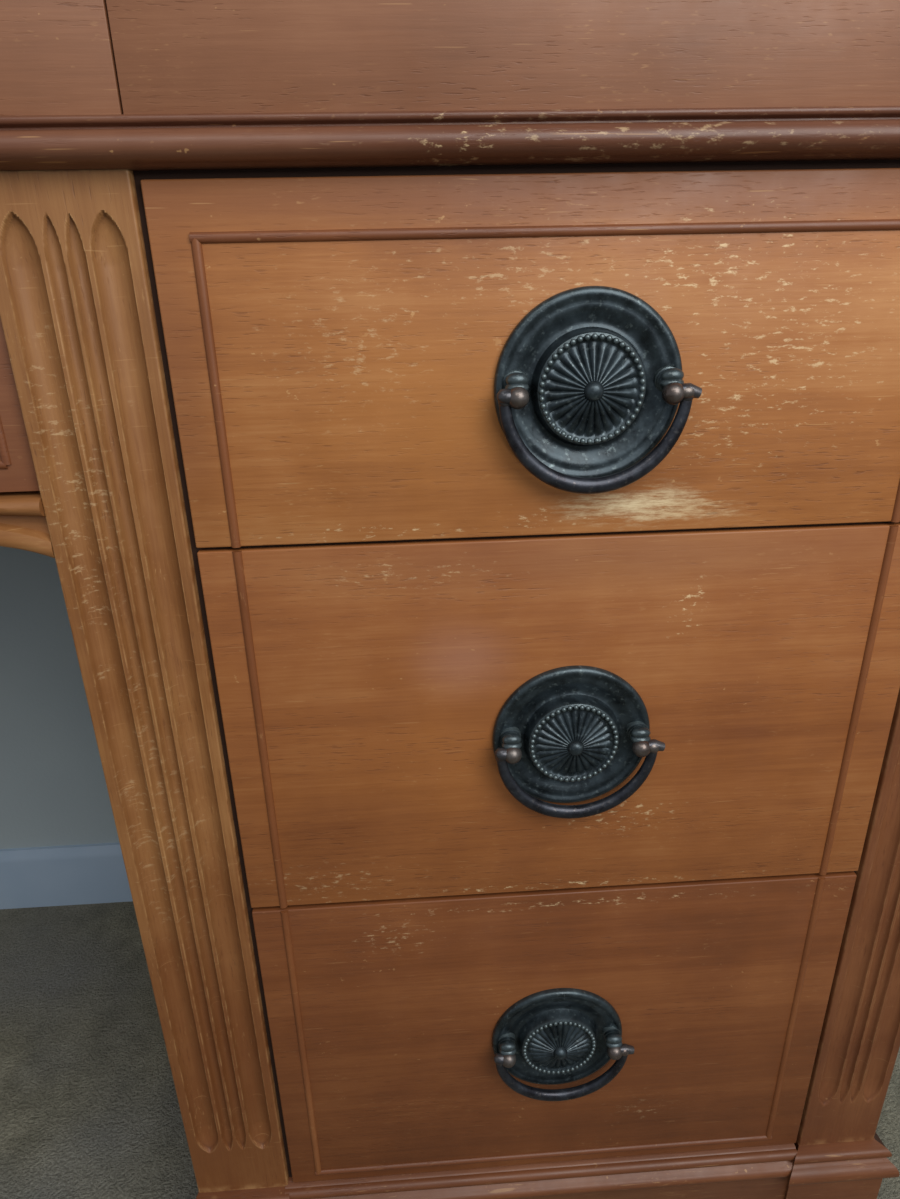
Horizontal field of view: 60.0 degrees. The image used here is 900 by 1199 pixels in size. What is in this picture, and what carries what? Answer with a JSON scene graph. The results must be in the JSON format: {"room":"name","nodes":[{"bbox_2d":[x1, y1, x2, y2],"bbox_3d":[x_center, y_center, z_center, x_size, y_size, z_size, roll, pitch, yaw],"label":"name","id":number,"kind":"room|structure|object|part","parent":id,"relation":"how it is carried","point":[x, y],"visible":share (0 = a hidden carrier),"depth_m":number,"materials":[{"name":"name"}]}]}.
{"room":"home office","nodes":[
{"label":"home office","id":0,"kind":"room"},
{"bbox_2d":[0,546,118,848],"bbox_3d":[-0.057,-0.797,0.461,5.120,2.400,0.048,-2,23,-3],"label":"wall","id":1,"kind":"structure","parent":0,"point":[54,792],"depth_m":0.79,"materials":[{"name":"grey paint"}]},
{"bbox_2d":[0,843,132,908],"bbox_3d":[-0.032,0.288,0.880,5.120,0.074,0.010,-2,23,-3],"label":"baseboard","id":2,"kind":"structure","parent":1,"relation":"attached to","point":[30,877],"depth_m":0.85,"materials":[{"name":"white paint"}]},
{"bbox_2d":[0,901,899,1198],"bbox_3d":[0.064,0.926,-0.503,5.120,0.048,3.157,-2,23,-3],"label":"floor","id":3,"kind":"structure","parent":0,"point":[90,1109],"depth_m":0.69,"materials":[{"name":"carpet"}]},
{"bbox_2d":[196,1186,289,1198],"bbox_3d":[-0.130,0.419,0.521,0.063,0.110,0.046,-2,23,-3],"label":"plinth","id":4,"kind":"object","parent":3,"relation":"on","point":[271,1192],"visible":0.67,"depth_m":0.49,"materials":[{"name":"brown wood"}]},
{"bbox_2d":[133,159,899,1181],"bbox_3d":[0.047,0.062,0.567,0.334,0.626,0.383,-2,23,-3],"label":"drawer fronts","id":5,"kind":"object","parent":3,"relation":"on","point":[895,163],"depth_m":0.35,"materials":[{"name":"brown wood"}]},
{"bbox_2d":[0,169,288,1192],"bbox_3d":[-0.137,0.106,0.395,0.056,0.567,0.024,-2,23,-3],"label":"fluted pilaster","id":6,"kind":"object","parent":5,"relation":"attached to","point":[77,311],"visible":1,"depth_m":0.34,"materials":[{"name":"brown wood"}]},
{"bbox_2d":[0,516,54,557],"bbox_3d":[-0.412,-0.019,0.320,0.490,0.020,0.016,-2,23,-3],"label":"arch","id":7,"kind":"object","parent":6,"relation":"attached to","point":[28,533],"visible":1,"depth_m":0.33,"materials":[{"name":"brown wood"}]},
{"bbox_2d":[0,491,45,516],"bbox_3d":[-0.412,-0.029,0.314,0.490,0.009,0.019,-2,23,-3],"label":"molding","id":8,"kind":"structure","parent":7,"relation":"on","point":[28,503],"depth_m":0.32,"materials":[{"name":"brown wood"}]},
{"bbox_2d":[0,106,899,170],"bbox_3d":[-0.268,-0.154,0.268,1.088,0.016,0.027,-2,23,-3],"label":"trim","id":9,"kind":"structure","parent":6,"relation":"on","point":[205,141],"depth_m":0.27,"materials":[{"name":"brown wood"}]},
{"bbox_2d":[0,0,122,115],"bbox_3d":[-0.462,-0.183,0.249,0.695,0.059,0.016,-2,23,-3],"label":"frieze","id":10,"kind":"object","parent":9,"relation":"on","point":[57,57],"visible":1,"depth_m":0.26,"materials":[{"name":"brown wood"}]},
{"bbox_2d":[106,0,899,113],"bbox_3d":[0.076,-0.206,0.276,0.381,0.059,0.016,-2,23,-3],"label":"frieze","id":11,"kind":"object","parent":9,"relation":"on","point":[172,56],"visible":1,"depth_m":0.27,"materials":[{"name":"brown wood"}]},
{"bbox_3d":[0.053,-0.093,0.314,0.326,0.139,0.004,-2,23,-3],"label":"upper drawer front","id":12,"kind":"part","parent":5,"relation":"part of","materials":[{"name":"brown wood"}]},
{"bbox_2d":[285,1143,797,1198],"bbox_3d":[0.061,0.390,0.515,0.330,0.059,0.026,-2,23,-3],"label":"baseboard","id":13,"kind":"structure","parent":5,"relation":"attached to","point":[754,1172],"depth_m":0.50,"materials":[{"name":"brown wood"}]},
{"bbox_2d":[315,1135,771,1175],"bbox_3d":[0.062,0.354,0.497,0.292,0.004,0.002,-2,23,-3],"label":"rails","id":14,"kind":"object","parent":5,"relation":"attached to","point":[754,1138],"depth_m":0.50,"materials":[{"name":"brown wood"}]},
{"bbox_2d":[191,238,899,547],"bbox_3d":[0.052,-0.083,0.315,0.293,0.119,0.002,-2,23,-3],"label":"bead","id":15,"kind":"object","parent":5,"relation":"attached to","point":[197,252],"visible":1,"depth_m":0.31},
{"bbox_3d":[0.057,0.063,0.379,0.326,0.196,0.004,-2,23,-3],"label":"middle drawer front","id":16,"kind":"part","parent":5,"relation":"part of","materials":[{"name":"brown wood"}]},
{"bbox_2d":[281,877,824,1174],"bbox_3d":[0.059,0.256,0.456,0.293,0.213,0.002,-2,23,-3],"label":"bead","id":17,"kind":"object","parent":5,"relation":"attached to","point":[820,883],"visible":1,"depth_m":0.45},
{"bbox_3d":[0.061,0.258,0.460,0.326,0.222,0.004,-2,23,-3],"label":"lower drawer front","id":18,"kind":"part","parent":5,"relation":"part of","materials":[{"name":"brown wood"}]},
{"bbox_3d":[0.065,0.260,0.450,0.081,0.080,0.016,-2,23,-3],"label":"drawer pull","id":19,"kind":"part","parent":5,"relation":"part of","materials":[{"name":"black metal"}]},
{"bbox_2d":[232,525,898,907],"bbox_3d":[0.055,0.064,0.377,0.293,0.196,0.002,-2,23,-3],"label":"bead","id":20,"kind":"object","parent":5,"relation":"attached to","point":[237,555],"visible":1,"depth_m":0.37,"materials":[{"name":"brown wood"}]},
{"bbox_3d":[0.061,0.070,0.372,0.081,0.080,0.016,-2,23,-3],"label":"drawer pull","id":21,"kind":"part","parent":5,"relation":"part of","materials":[{"name":"black metal"}]},
{"bbox_3d":[0.058,-0.081,0.309,0.081,0.080,0.016,-2,23,-3],"label":"drawer pull","id":22,"kind":"part","parent":5,"relation":"part of","materials":[{"name":"black metal"}]},
{"bbox_3d":[-0.283,-0.293,0.402,1.100,0.020,0.383,-2,23,-3],"label":"desk","id":23,"kind":"object","parent":5,"relation":"on","visible":0},
{"bbox_3d":[-0.422,-0.197,0.446,0.480,0.183,0.351,-2,23,-3],"label":"drawer","id":24,"kind":"object","parent":23,"relation":"attached to","visible":0},
{"bbox_2d":[0,318,39,491],"bbox_3d":[-0.410,-0.090,0.293,0.482,0.116,0.011,-2,23,-3],"label":"drawer","id":25,"kind":"object","parent":24,"relation":"attached to","point":[20,476],"visible":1,"depth_m":0.31,"materials":[{"name":"brown wood"}]},
{"bbox_2d":[0,417,11,468],"bbox_3d":[-0.407,-0.087,0.288,0.456,0.095,0.002,-2,23,-3],"label":"bead","id":26,"kind":"object","parent":25,"relation":"attached to","point":[5,460],"depth_m":0.31},
{"bbox_2d":[784,1132,899,1198],"bbox_3d":[0.254,0.403,0.540,0.074,0.110,0.046,-2,23,-3],"label":"plinth","id":27,"kind":"object","parent":3,"relation":"on","point":[854,1169],"visible":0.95,"depth_m":0.51,"materials":[{"name":"brown wood"}]},
{"bbox_2d":[797,688,899,1145],"bbox_3d":[0.247,0.090,0.414,0.051,0.567,0.024,-2,23,-3],"label":"fluted pilaster","id":28,"kind":"object","parent":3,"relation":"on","point":[859,1043],"visible":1,"depth_m":0.46,"materials":[{"name":"brown wood"}]},
{"bbox_2d":[189,219,899,243],"bbox_3d":[0.051,-0.138,0.293,0.292,0.004,0.002,-2,23,-3],"label":"trim molding","id":29,"kind":"structure","parent":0,"point":[874,224],"depth_m":0.29,"materials":[{"name":"brown wood"}]}
]}

